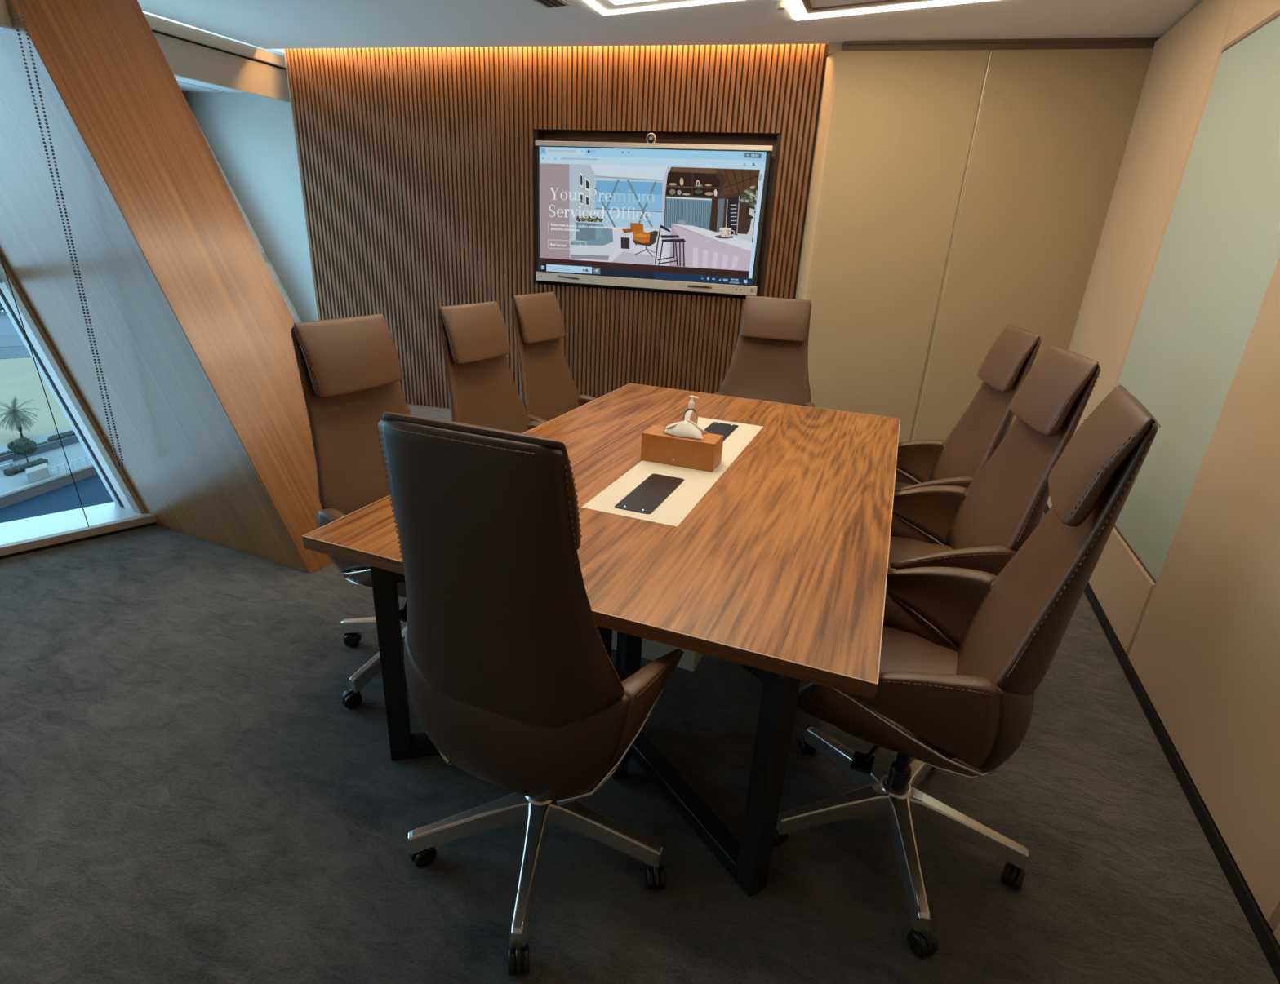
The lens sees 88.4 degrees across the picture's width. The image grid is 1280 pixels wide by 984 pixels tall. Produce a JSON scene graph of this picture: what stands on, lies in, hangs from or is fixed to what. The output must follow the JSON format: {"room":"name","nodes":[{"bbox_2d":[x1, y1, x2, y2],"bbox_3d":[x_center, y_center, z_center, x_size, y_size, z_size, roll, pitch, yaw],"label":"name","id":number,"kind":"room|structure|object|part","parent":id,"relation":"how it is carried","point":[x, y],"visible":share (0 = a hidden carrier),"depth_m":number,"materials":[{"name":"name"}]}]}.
{"room":"office","nodes":[
{"label":"office","id":0,"kind":"room"},
{"bbox_2d":[212,32,237,40],"bbox_3d":[-1.085,-3.503,4.992,4.993,0.030,0.240,8,22,13],"label":"trim","id":1,"kind":"structure","parent":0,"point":[212,33],"depth_m":5.56,"materials":[{"name":"white paint"}]},
{"bbox_2d":[182,28,317,322],"bbox_3d":[-4.007,-2.600,6.359,2.196,3.150,0.160,8,22,13],"label":"wall","id":2,"kind":"structure","parent":0,"point":[251,136],"depth_m":6.07,"materials":[{"name":"grey painted plaster"}]},
{"bbox_2d":[284,44,828,408],"bbox_3d":[-0.786,-2.072,5.524,4.557,2.990,0.154,8,22,13],"label":"wall","id":3,"kind":"structure","parent":0,"point":[418,166],"depth_m":5.41,"materials":[{"name":"brown wood"}]},
{"bbox_2d":[283,48,318,320],"bbox_3d":[-2.990,-2.374,6.042,0.012,2.960,0.178,8,22,13],"label":"trim","id":4,"kind":"structure","parent":3,"relation":"attached to","point":[283,49],"depth_m":5.80,"materials":[{"name":"beige wood"}]},
{"bbox_2d":[535,140,773,296],"bbox_3d":[0.052,-2.147,5.163,1.834,1.042,0.156,8,22,13],"label":"wall display","id":5,"kind":"object","parent":3,"relation":"attached to","point":[655,215],"visible":1,"depth_m":5.12,"materials":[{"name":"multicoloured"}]},
{"bbox_2d":[557,275,579,279],"bbox_3d":[-0.588,-1.769,5.431,0.194,0.019,0.012,8,22,12],"label":"stylus","id":6,"kind":"object","parent":5,"relation":"attached to","point":[557,276],"visible":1,"depth_m":5.43,"materials":[{"name":"black plastic"}]},
{"bbox_2d":[646,133,656,143],"bbox_3d":[0.086,-2.651,4.942,0.072,0.078,0.054,8,22,13],"label":"webcam","id":7,"kind":"object","parent":5,"relation":"on","point":[651,138],"visible":1,"depth_m":4.92,"materials":[{"name":"beige"}]},
{"bbox_2d":[687,284,711,288],"bbox_3d":[0.470,-1.619,5.194,0.194,0.011,0.012,8,22,13],"label":"stylus","id":8,"kind":"object","parent":5,"relation":"attached to","point":[688,285],"visible":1,"depth_m":5.19,"materials":[{"name":"black plastic"}]},
{"bbox_2d":[0,403,1279,983],"bbox_3d":[-1.205,0.406,3.222,6.645,0.001,7.200,11,22,19],"label":"floor","id":9,"kind":"structure","parent":0,"point":[190,793],"depth_m":1.87,"materials":[{"name":"carpet"}]},
{"bbox_2d":[0,0,333,573],"bbox_3d":[-2.671,-1.361,3.353,2.752,3.050,0.627,11,22,19],"label":"wall pier","id":10,"kind":"object","parent":9,"relation":"on","point":[192,326],"visible":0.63,"depth_m":3.14,"materials":[{"name":"brown wood"}]},
{"bbox_2d":[0,75,242,559],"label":"window","id":11,"kind":"structure","parent":10,"relation":"attached to","point":[126,513],"depth_m":3.49,"materials":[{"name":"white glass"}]},
{"bbox_2d":[0,254,88,527],"bbox_3d":[-2.857,-0.842,3.023,0.139,2.296,0.012,7,21,9],"label":"hanging cord","id":12,"kind":"object","parent":11,"relation":"hanging from","point":[0,255],"visible":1,"depth_m":3.15,"materials":[{"name":"black plastic"}]},
{"bbox_2d":[143,13,302,323],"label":"wall","id":13,"kind":"structure","parent":10,"relation":"attached to","point":[292,310],"depth_m":5.21,"materials":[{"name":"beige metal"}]},
{"bbox_2d":[290,313,411,709],"bbox_3d":[-0.829,0.062,2.373,0.690,1.291,0.718,11,23,21],"label":"chair","id":14,"kind":"object","parent":9,"relation":"on","point":[350,371],"visible":0.34,"depth_m":2.28,"materials":[{"name":"brown leather"}]},
{"bbox_3d":[-0.913,0.209,2.160,0.371,0.264,0.094,18,26,33],"label":"armrest","id":15,"kind":"part","parent":14,"relation":"part of","materials":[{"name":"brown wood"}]},
{"bbox_3d":[-0.968,-0.217,2.365,0.216,0.764,0.558,11,23,21],"label":"backrest","id":16,"kind":"part","parent":14,"relation":"part of","materials":[{"name":"brown leather"}]},
{"bbox_3d":[-1.034,0.525,2.612,0.320,0.113,0.079,6,21,8],"label":"leg","id":17,"kind":"part","parent":14,"relation":"part of","materials":[{"name":"silver metal"}]},
{"bbox_3d":[-0.888,0.274,2.238,0.475,0.190,0.084,17,25,31],"label":"panel","id":18,"kind":"part","parent":14,"relation":"part of","materials":[{"name":"brown leather"}]},
{"bbox_3d":[-0.934,0.602,2.428,0.079,0.113,0.320,13,23,24],"label":"leg","id":19,"kind":"part","parent":14,"relation":"part of","materials":[{"name":"silver metal"}]},
{"bbox_3d":[-0.811,0.391,2.353,0.059,0.065,0.171,8,22,12],"label":"lever","id":20,"kind":"part","parent":14,"relation":"part of","materials":[{"name":"black plastic"}]},
{"bbox_2d":[437,301,543,433],"bbox_3d":[-0.554,-0.193,3.073,0.703,1.286,0.669,12,23,23],"label":"chair","id":21,"kind":"object","parent":9,"relation":"on","point":[483,392],"visible":0.28,"depth_m":2.97,"materials":[{"name":"brown leather"}]},
{"bbox_3d":[-0.411,-0.207,3.315,0.371,0.264,0.094,7,22,10],"label":"armrest","id":22,"kind":"part","parent":21,"relation":"part of","materials":[{"name":"brown leather"}]},
{"bbox_2d":[377,412,684,977],"bbox_3d":[-0.228,0.399,1.617,0.703,1.269,0.707,11,22,19],"label":"chair","id":23,"kind":"object","parent":9,"relation":"on","point":[511,676],"visible":1,"depth_m":1.35,"materials":[{"name":"brown leather"}]},
{"bbox_3d":[-0.454,0.884,1.767,0.320,0.113,0.079,-4,22,-16],"label":"leg","id":24,"kind":"part","parent":23,"relation":"part of","materials":[{"name":"silver metal"}]},
{"bbox_3d":[-0.298,0.220,1.393,0.558,0.764,0.216,11,22,19],"label":"backrest","id":25,"kind":"part","parent":23,"relation":"part of","materials":[{"name":"brown leather"}]},
{"bbox_3d":[-0.277,0.941,1.644,0.079,0.113,0.320,3,21,0],"label":"leg","id":26,"kind":"part","parent":23,"relation":"part of","materials":[{"name":"silver metal"}]},
{"bbox_3d":[-0.093,0.904,1.766,0.320,0.113,0.079,10,22,17],"label":"leg","id":27,"kind":"part","parent":23,"relation":"part of","materials":[{"name":"silver metal"}]},
{"bbox_3d":[-0.026,0.572,1.649,0.084,0.190,0.475,16,25,29],"label":"panel","id":28,"kind":"part","parent":23,"relation":"part of","materials":[{"name":"brown leather"}]},
{"bbox_2d":[613,665,631,682],"bbox_3d":[-0.236,0.539,1.744,0.504,0.118,0.410,11,22,19],"label":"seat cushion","id":29,"kind":"object","parent":23,"relation":"on","point":[623,674],"depth_m":1.81,"materials":[{"name":"brown leather"}]},
{"bbox_3d":[-0.101,0.676,1.777,0.171,0.065,0.059,7,22,10],"label":"lever","id":30,"kind":"part","parent":23,"relation":"part of","materials":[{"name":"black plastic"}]},
{"bbox_3d":[0.029,0.504,1.592,0.094,0.264,0.371,17,25,31],"label":"armrest","id":31,"kind":"part","parent":23,"relation":"part of","materials":[{"name":"brown leather"}]},
{"bbox_2d":[511,292,596,423],"bbox_3d":[-0.372,-0.406,3.639,0.670,1.291,0.726,12,23,22],"label":"chair","id":32,"kind":"object","parent":9,"relation":"on","point":[548,391],"visible":0.38,"depth_m":3.55,"materials":[{"name":"brown leather"}]},
{"bbox_3d":[-0.456,-0.247,3.397,0.371,0.264,0.094,18,26,34],"label":"armrest","id":33,"kind":"part","parent":32,"relation":"part of","materials":[{"name":"brown leather"}]},
{"bbox_3d":[-0.218,-0.427,3.892,0.371,0.264,0.094,7,21,9],"label":"armrest","id":34,"kind":"part","parent":32,"relation":"part of","materials":[{"name":"brown leather"}]},
{"bbox_2d":[302,383,900,897],"bbox_3d":[0.204,0.203,2.904,1.605,0.742,2.551,11,22,19],"label":"conference table","id":35,"kind":"object","parent":9,"relation":"on","point":[771,562],"visible":0.85,"depth_m":2.01,"materials":[{"name":"brown wood"}]},
{"bbox_2d":[640,420,723,471],"bbox_3d":[0.173,-0.209,2.702,0.308,0.177,0.148,11,22,19],"label":"tissue box","id":36,"kind":"object","parent":35,"relation":"on","point":[684,444],"visible":1,"depth_m":2.65,"materials":[{"name":"brown leather"}]},
{"bbox_2d":[682,395,698,424],"bbox_3d":[0.236,-0.357,3.074,0.070,0.190,0.070,8,22,14],"label":"sanitizer bottle","id":37,"kind":"object","parent":35,"relation":"on","point":[690,414],"visible":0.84,"depth_m":3.05,"materials":[{"name":"white plastic"}]},
{"bbox_2d":[713,295,814,407],"bbox_3d":[0.729,-0.487,3.991,0.701,1.300,0.668,9,22,15],"label":"chair","id":38,"kind":"object","parent":9,"relation":"on","point":[769,362],"visible":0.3,"depth_m":4.01,"materials":[{"name":"brown leather"}]},
{"bbox_3d":[0.436,-0.457,4.038,0.094,0.264,0.371,15,24,28],"label":"armrest","id":39,"kind":"part","parent":38,"relation":"part of","materials":[{"name":"brown leather"}]},
{"bbox_3d":[0.987,-0.369,3.887,0.094,0.264,0.371,4,21,2],"label":"armrest","id":40,"kind":"part","parent":38,"relation":"part of","materials":[{"name":"brown leather"}]},
{"bbox_2d":[773,385,1160,959],"bbox_3d":[0.778,0.385,1.698,0.685,1.340,0.738,13,23,24],"label":"chair","id":41,"kind":"object","parent":9,"relation":"on","point":[960,682],"visible":0.94,"depth_m":1.55,"materials":[{"name":"brown leather"}]},
{"bbox_3d":[0.544,0.898,1.867,0.320,0.113,0.079,-1,22,-11],"label":"leg","id":42,"kind":"part","parent":41,"relation":"part of","materials":[{"name":"silver metal"}]},
{"bbox_3d":[0.640,0.830,2.057,0.079,0.113,0.320,-9,24,-28],"label":"leg","id":43,"kind":"part","parent":41,"relation":"part of","materials":[{"name":"silver metal"}]},
{"bbox_3d":[0.604,0.660,1.722,0.059,0.065,0.171,18,25,33],"label":"lever","id":44,"kind":"part","parent":41,"relation":"part of","materials":[{"name":"black plastic"}]},
{"bbox_3d":[0.614,0.562,1.571,0.475,0.190,0.084,9,22,14],"label":"panel","id":45,"kind":"part","parent":41,"relation":"part of","materials":[{"name":"brown leather"}]},
{"bbox_3d":[0.706,0.961,1.727,0.079,0.113,0.320,5,21,6],"label":"leg","id":46,"kind":"part","parent":41,"relation":"part of","materials":[{"name":"silver metal"}]},
{"bbox_2d":[875,626,957,747],"bbox_3d":[0.705,0.501,1.776,0.410,0.118,0.504,13,23,24],"label":"seat cushion","id":47,"kind":"object","parent":41,"relation":"on","point":[904,649],"depth_m":1.80,"materials":[{"name":"brown leather"}]},
{"bbox_3d":[0.599,0.499,1.488,0.371,0.264,0.094,8,22,12],"label":"armrest","id":48,"kind":"part","parent":41,"relation":"part of","materials":[{"name":"brown leather"}]},
{"bbox_3d":[0.861,0.850,2.034,0.079,0.113,0.320,21,28,39],"label":"leg","id":49,"kind":"part","parent":41,"relation":"part of","materials":[{"name":"silver metal"}]},
{"bbox_3d":[0.827,0.422,1.958,0.475,0.190,0.084,19,26,35],"label":"panel","id":50,"kind":"part","parent":41,"relation":"part of","materials":[{"name":"brown leather"}]},
{"bbox_3d":[0.865,0.326,1.971,0.371,0.264,0.094,20,27,37],"label":"armrest","id":51,"kind":"part","parent":41,"relation":"part of","materials":[{"name":"brown leather"}]},
{"bbox_3d":[0.902,0.931,1.830,0.320,0.113,0.079,12,23,23],"label":"leg","id":52,"kind":"part","parent":41,"relation":"part of","materials":[{"name":"silver metal"}]},
{"bbox_3d":[0.927,0.157,1.531,0.216,0.764,0.558,13,23,24],"label":"backrest","id":53,"kind":"part","parent":41,"relation":"part of","materials":[{"name":"brown leather"}]},
{"bbox_2d":[893,324,1041,536],"bbox_3d":[1.331,-0.090,3.018,0.671,1.321,0.708,7,22,10],"label":"chair","id":54,"kind":"object","parent":9,"relation":"on","point":[957,460],"visible":0.34,"depth_m":2.87,"materials":[{"name":"brown leather"}]},
{"bbox_2d":[894,481,912,489],"bbox_3d":[1.253,0.042,3.084,0.410,0.118,0.504,7,22,10],"label":"seat cushion","id":55,"kind":"object","parent":54,"relation":"on","point":[898,485],"depth_m":3.18,"materials":[{"name":"brown leather"}]},
{"bbox_3d":[1.316,-0.049,3.289,0.475,0.190,0.084,11,23,20],"label":"panel","id":56,"kind":"part","parent":54,"relation":"part of","materials":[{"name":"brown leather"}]},
{"bbox_3d":[1.224,0.111,2.864,0.475,0.190,0.084,3,21,-1],"label":"panel","id":57,"kind":"part","parent":54,"relation":"part of","materials":[{"name":"brown leather"}]},
{"bbox_3d":[1.339,-0.149,3.309,0.371,0.264,0.094,12,23,22],"label":"armrest","id":58,"kind":"part","parent":54,"relation":"part of","materials":[{"name":"brown leather"}]},
{"bbox_3d":[1.225,0.051,2.778,0.371,0.264,0.094,2,21,-3],"label":"armrest","id":59,"kind":"part","parent":54,"relation":"part of","materials":[{"name":"brown leather"}]},
{"bbox_3d":[1.496,-0.323,2.894,0.216,0.764,0.558,7,22,10],"label":"backrest","id":60,"kind":"part","parent":54,"relation":"part of","materials":[{"name":"brown leather"}]},
{"bbox_2d":[887,344,1100,619],"bbox_3d":[1.063,0.132,2.402,0.698,1.328,0.697,7,22,11],"label":"chair","id":61,"kind":"object","parent":9,"relation":"on","point":[981,526],"visible":0.47,"depth_m":2.20,"materials":[{"name":"brown leather"}]},
{"bbox_3d":[1.098,0.185,2.638,0.475,0.190,0.084,12,23,21],"label":"panel","id":62,"kind":"part","parent":61,"relation":"part of","materials":[{"name":"brown leather"}]},
{"bbox_2d":[888,536,952,568],"bbox_3d":[1.031,0.275,2.434,0.410,0.118,0.504,7,22,11],"label":"seat cushion","id":63,"kind":"object","parent":61,"relation":"on","point":[901,548],"depth_m":2.49,"materials":[{"name":"brown leather"}]},
{"bbox_3d":[1.122,0.085,2.657,0.371,0.264,0.094,13,23,23],"label":"armrest","id":64,"kind":"part","parent":61,"relation":"part of","materials":[{"name":"brown leather"}]},
{"bbox_3d":[0.998,0.284,2.128,0.371,0.264,0.094,2,21,-2],"label":"armrest","id":65,"kind":"part","parent":61,"relation":"part of","materials":[{"name":"brown leather"}]},
{"bbox_3d":[1.273,-0.089,2.240,0.216,0.764,0.558,7,22,11],"label":"backrest","id":66,"kind":"part","parent":61,"relation":"part of","materials":[{"name":"brown leather"}]},
{"bbox_2d":[137,0,1203,48],"bbox_3d":[-1.035,-2.220,1.978,6.445,0.060,7.030,11,22,19],"label":"ceiling","id":67,"kind":"structure","parent":0,"point":[263,24],"depth_m":4.20,"materials":[{"name":"white paint"}]},
{"bbox_2d":[0,0,12,27],"bbox_3d":[-3.995,-1.770,1.302,0.040,0.584,3.981,21,28,39],"label":"trim","id":68,"kind":"structure","parent":67,"relation":"attached to","point":[5,20],"depth_m":2.74,"materials":[{"name":"beige"}]},
{"bbox_2d":[9,0,123,468],"bbox_3d":[-2.554,-1.272,2.906,0.124,2.491,0.017,11,22,19],"label":"chain","id":69,"kind":"object","parent":67,"relation":"hanging from","point":[121,466],"visible":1,"depth_m":2.94,"materials":[{"name":"grey"}]},
{"bbox_2d":[271,48,284,53],"bbox_3d":[-3.290,-3.475,4.881,0.085,0.010,1.770,11,22,19],"label":"recessed light","id":70,"kind":"object","parent":67,"relation":"in","point":[277,50],"visible":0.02,"depth_m":5.52,"materials":[{"name":"white"}]},
{"bbox_2d":[533,0,571,8],"bbox_3d":[-0.526,-2.903,3.900,0.170,0.008,0.170,13,23,24],"label":"ceiling vent","id":71,"kind":"object","parent":67,"relation":"in","point":[547,3],"visible":1,"depth_m":3.91,"materials":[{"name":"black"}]},
{"bbox_2d":[583,0,738,15],"bbox_3d":[-0.250,-2.433,2.727,1.013,0.008,2.722,11,22,19],"label":"recessed light","id":72,"kind":"object","parent":67,"relation":"in","point":[590,2],"visible":1,"depth_m":3.86,"materials":[{"name":"white plastic"}]},
{"bbox_2d":[609,0,652,4],"bbox_3d":[-0.250,-2.431,2.728,0.705,0.004,2.375,11,22,19],"label":"diffuser","id":73,"kind":"object","parent":72,"relation":"attached to","point":[615,2],"depth_m":3.82,"materials":[{"name":"white plastic"}]},
{"bbox_2d":[775,1,786,9],"bbox_3d":[0.801,-2.761,3.742,0.060,0.026,0.060,11,22,19],"label":"smoke detector","id":74,"kind":"object","parent":67,"relation":"attached to","point":[780,5],"visible":1,"depth_m":3.72,"materials":[{"name":"beige plastic"}]},
{"bbox_2d":[785,0,993,20],"bbox_3d":[1.017,-2.259,2.455,1.336,0.010,2.995,11,22,19],"label":"recessed light","id":75,"kind":"object","parent":67,"relation":"in","point":[796,7],"visible":1,"depth_m":3.71,"materials":[{"name":"white plastic"}]},
{"bbox_3d":[1.050,-2.289,2.534,1.168,0.005,2.621,11,22,19],"label":"trim","id":76,"kind":"part","parent":75,"relation":"part of","materials":[{"name":"white"}]},
{"bbox_2d":[795,36,1160,443],"bbox_3d":[2.180,-1.583,4.765,2.016,2.824,0.210,8,22,13],"label":"wall","id":77,"kind":"structure","parent":0,"point":[961,191],"depth_m":4.52,"materials":[{"name":"beige fabric"}]},
{"bbox_2d":[1046,0,1279,946],"bbox_3d":[1.903,-0.376,1.584,0.120,2.950,7.100,11,22,19],"label":"wall","id":78,"kind":"structure","parent":0,"point":[1202,642],"depth_m":2.30,"materials":[{"name":"beige paint"}]},
{"bbox_2d":[1044,503,1279,983],"bbox_3d":[1.808,0.972,2.117,0.079,0.046,7.100,11,22,19],"label":"baseboard","id":79,"kind":"structure","parent":78,"relation":"attached to","point":[1264,934],"depth_m":2.05,"materials":[{"name":"black"}]},
{"bbox_2d":[1114,13,1279,584],"bbox_3d":[2.363,-0.814,2.816,0.014,2.116,1.260,11,22,19],"label":"board","id":80,"kind":"object","parent":78,"relation":"attached to","point":[1219,255],"visible":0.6,"depth_m":2.71,"materials":[{"name":"grey"}]},
{"label":"outside","id":81,"kind":"structure","parent":0,"visible":0},
{"bbox_2d":[0,426,73,453],"bbox_3d":[-85.714,-7.136,94.487,26.921,0.001,92.891,11,22,19],"label":"footpath","id":82,"kind":"structure","parent":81,"point":[39,439],"depth_m":96.12,"materials":[{"name":"grey concrete"}]},
{"bbox_2d":[0,450,13,456],"bbox_3d":[-85.302,-4.520,86.997,1.829,0.842,4.743,11,22,19],"label":"shrub","id":83,"kind":"object","parent":82,"relation":"on","point":[8,452],"visible":0.5,"depth_m":88.12,"materials":[{"name":"green plant"}]},
{"bbox_2d":[36,441,48,446],"bbox_3d":[-84.306,-6.752,92.997,0.911,0.665,1.718,11,22,19],"label":"shrub","id":84,"kind":"object","parent":82,"relation":"on","point":[43,442],"visible":0.42,"depth_m":92.78,"materials":[{"name":"green plant"}]},
{"bbox_2d":[47,431,75,442],"bbox_3d":[-83.969,-8.026,95.688,2.080,1.288,4.007,11,22,19],"label":"shrub","id":85,"kind":"object","parent":82,"relation":"on","point":[66,434],"visible":0.75,"depth_m":95.02,"materials":[{"name":"green plant"}]},
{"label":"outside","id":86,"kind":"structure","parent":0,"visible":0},
{"bbox_2d":[0,346,31,359],"bbox_3d":[-142.727,-32.056,150.714,46.385,0.001,72.163,11,22,19],"label":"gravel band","id":87,"kind":"object","parent":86,"point":[17,352],"visible":0.12,"depth_m":149.99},
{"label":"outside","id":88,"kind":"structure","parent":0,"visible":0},
{"bbox_2d":[0,442,91,493],"bbox_3d":[-78.692,-3.766,87.662,30.975,0.001,94.844,11,22,19],"label":"promenade","id":89,"kind":"structure","parent":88,"point":[74,451],"depth_m":87.99,"materials":[{"name":"grey concrete"}]},
{"bbox_2d":[0,459,13,470],"bbox_3d":[-82.254,-3.543,85.286,0.470,0.950,1.800,7,22,11],"label":"bench","id":90,"kind":"object","parent":89,"relation":"on","point":[8,462],"visible":1,"depth_m":85.39,"materials":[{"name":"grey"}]},
{"bbox_3d":[-82.034,-3.796,85.138,0.050,0.350,1.800,7,22,11],"label":"backrest","id":91,"kind":"part","parent":90,"relation":"part of","materials":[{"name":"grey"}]},
{"bbox_2d":[7,436,37,462],"bbox_3d":[-81.164,-5.500,86.811,2.954,3.606,2.843,11,22,19],"label":"round tree","id":92,"kind":"object","parent":89,"relation":"on","point":[24,446],"visible":0.99,"depth_m":85.95,"materials":[{"name":"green plant"}]},
{"bbox_2d":[3,457,48,475],"bbox_3d":[-79.427,-3.318,85.245,2.149,1.057,5.411,11,22,19],"label":"hedge","id":93,"kind":"object","parent":89,"relation":"on","point":[15,469],"visible":0.88,"depth_m":84.56,"materials":[{"name":"green plant"}]},
{"bbox_2d":[25,462,50,483],"bbox_3d":[-75.016,-2.396,82.082,2.448,1.250,3.477,11,22,19],"label":"wall block","id":94,"kind":"object","parent":89,"relation":"on","point":[40,472],"visible":1,"depth_m":81.51,"materials":[{"name":"grey concrete"}]},
{"bbox_2d":[0,435,79,462],"bbox_3d":[-82.868,-6.089,91.617,19.677,1.050,89.402,11,22,19],"label":"wall","id":95,"kind":"structure","parent":89,"relation":"on","point":[68,441],"depth_m":91.81,"materials":[{"name":"grey concrete"}]},
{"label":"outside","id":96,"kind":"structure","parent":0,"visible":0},
{"bbox_2d":[0,311,17,334],"bbox_3d":[-181.076,-48.751,188.557,79.902,0.001,88.308,11,22,19],"label":"road","id":97,"kind":"structure","parent":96,"point":[6,327],"depth_m":182.19,"materials":[{"name":"grey asphalt"}]},
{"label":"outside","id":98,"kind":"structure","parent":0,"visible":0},
{"bbox_2d":[0,357,71,446],"bbox_3d":[-117.779,-17.509,116.837,90.042,0.001,108.244,11,22,19],"label":"sand","id":99,"kind":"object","parent":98,"point":[20,379],"visible":0.18,"depth_m":114.88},
{"bbox_2d":[0,397,39,438],"bbox_3d":[-89.222,-10.562,94.280,5.457,6.242,5.550,11,22,19],"label":"palm tree","id":100,"kind":"object","parent":99,"relation":"on","point":[15,415],"visible":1,"depth_m":93.74,"materials":[{"name":"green plant"}]},
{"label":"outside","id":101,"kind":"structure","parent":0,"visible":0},
{"bbox_2d":[0,333,25,346],"bbox_3d":[-155.574,-37.713,163.372,50.169,0.001,73.986,11,22,19],"label":"sand mound","id":102,"kind":"object","parent":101,"point":[6,340],"visible":0.12,"depth_m":162.26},
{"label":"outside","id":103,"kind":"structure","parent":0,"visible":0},
{"bbox_2d":[0,474,113,523],"bbox_3d":[-65.596,3.095,75.119,41.517,0.001,99.922,11,22,19],"label":"water","id":104,"kind":"structure","parent":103,"point":[91,491],"depth_m":79.77,"materials":[{"name":"blue liquid"}]},
{"bbox_2d":[0,466,97,508],"bbox_3d":[-73.747,-1.011,82.979,19.947,1.350,89.532,11,22,19],"label":"wall","id":105,"kind":"structure","parent":104,"relation":"in","point":[6,501],"depth_m":81.72,"materials":[{"name":"grey concrete"}]},
{"bbox_2d":[0,462,93,497],"bbox_3d":[-73.686,-1.747,82.669,20.163,0.250,89.636,11,22,19],"label":"coping","id":106,"kind":"object","parent":105,"relation":"on","point":[90,465],"visible":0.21,"depth_m":81.54,"materials":[{"name":"grey concrete"}]},
{"bbox_2d":[49,456,89,476],"bbox_3d":[-73.053,-4.505,87.997,2.517,1.093,11.256,11,22,19],"label":"railing","id":107,"kind":"object","parent":106,"relation":"on","point":[65,467],"visible":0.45,"depth_m":84.61,"materials":[{"name":"grey metal"}]}
]}

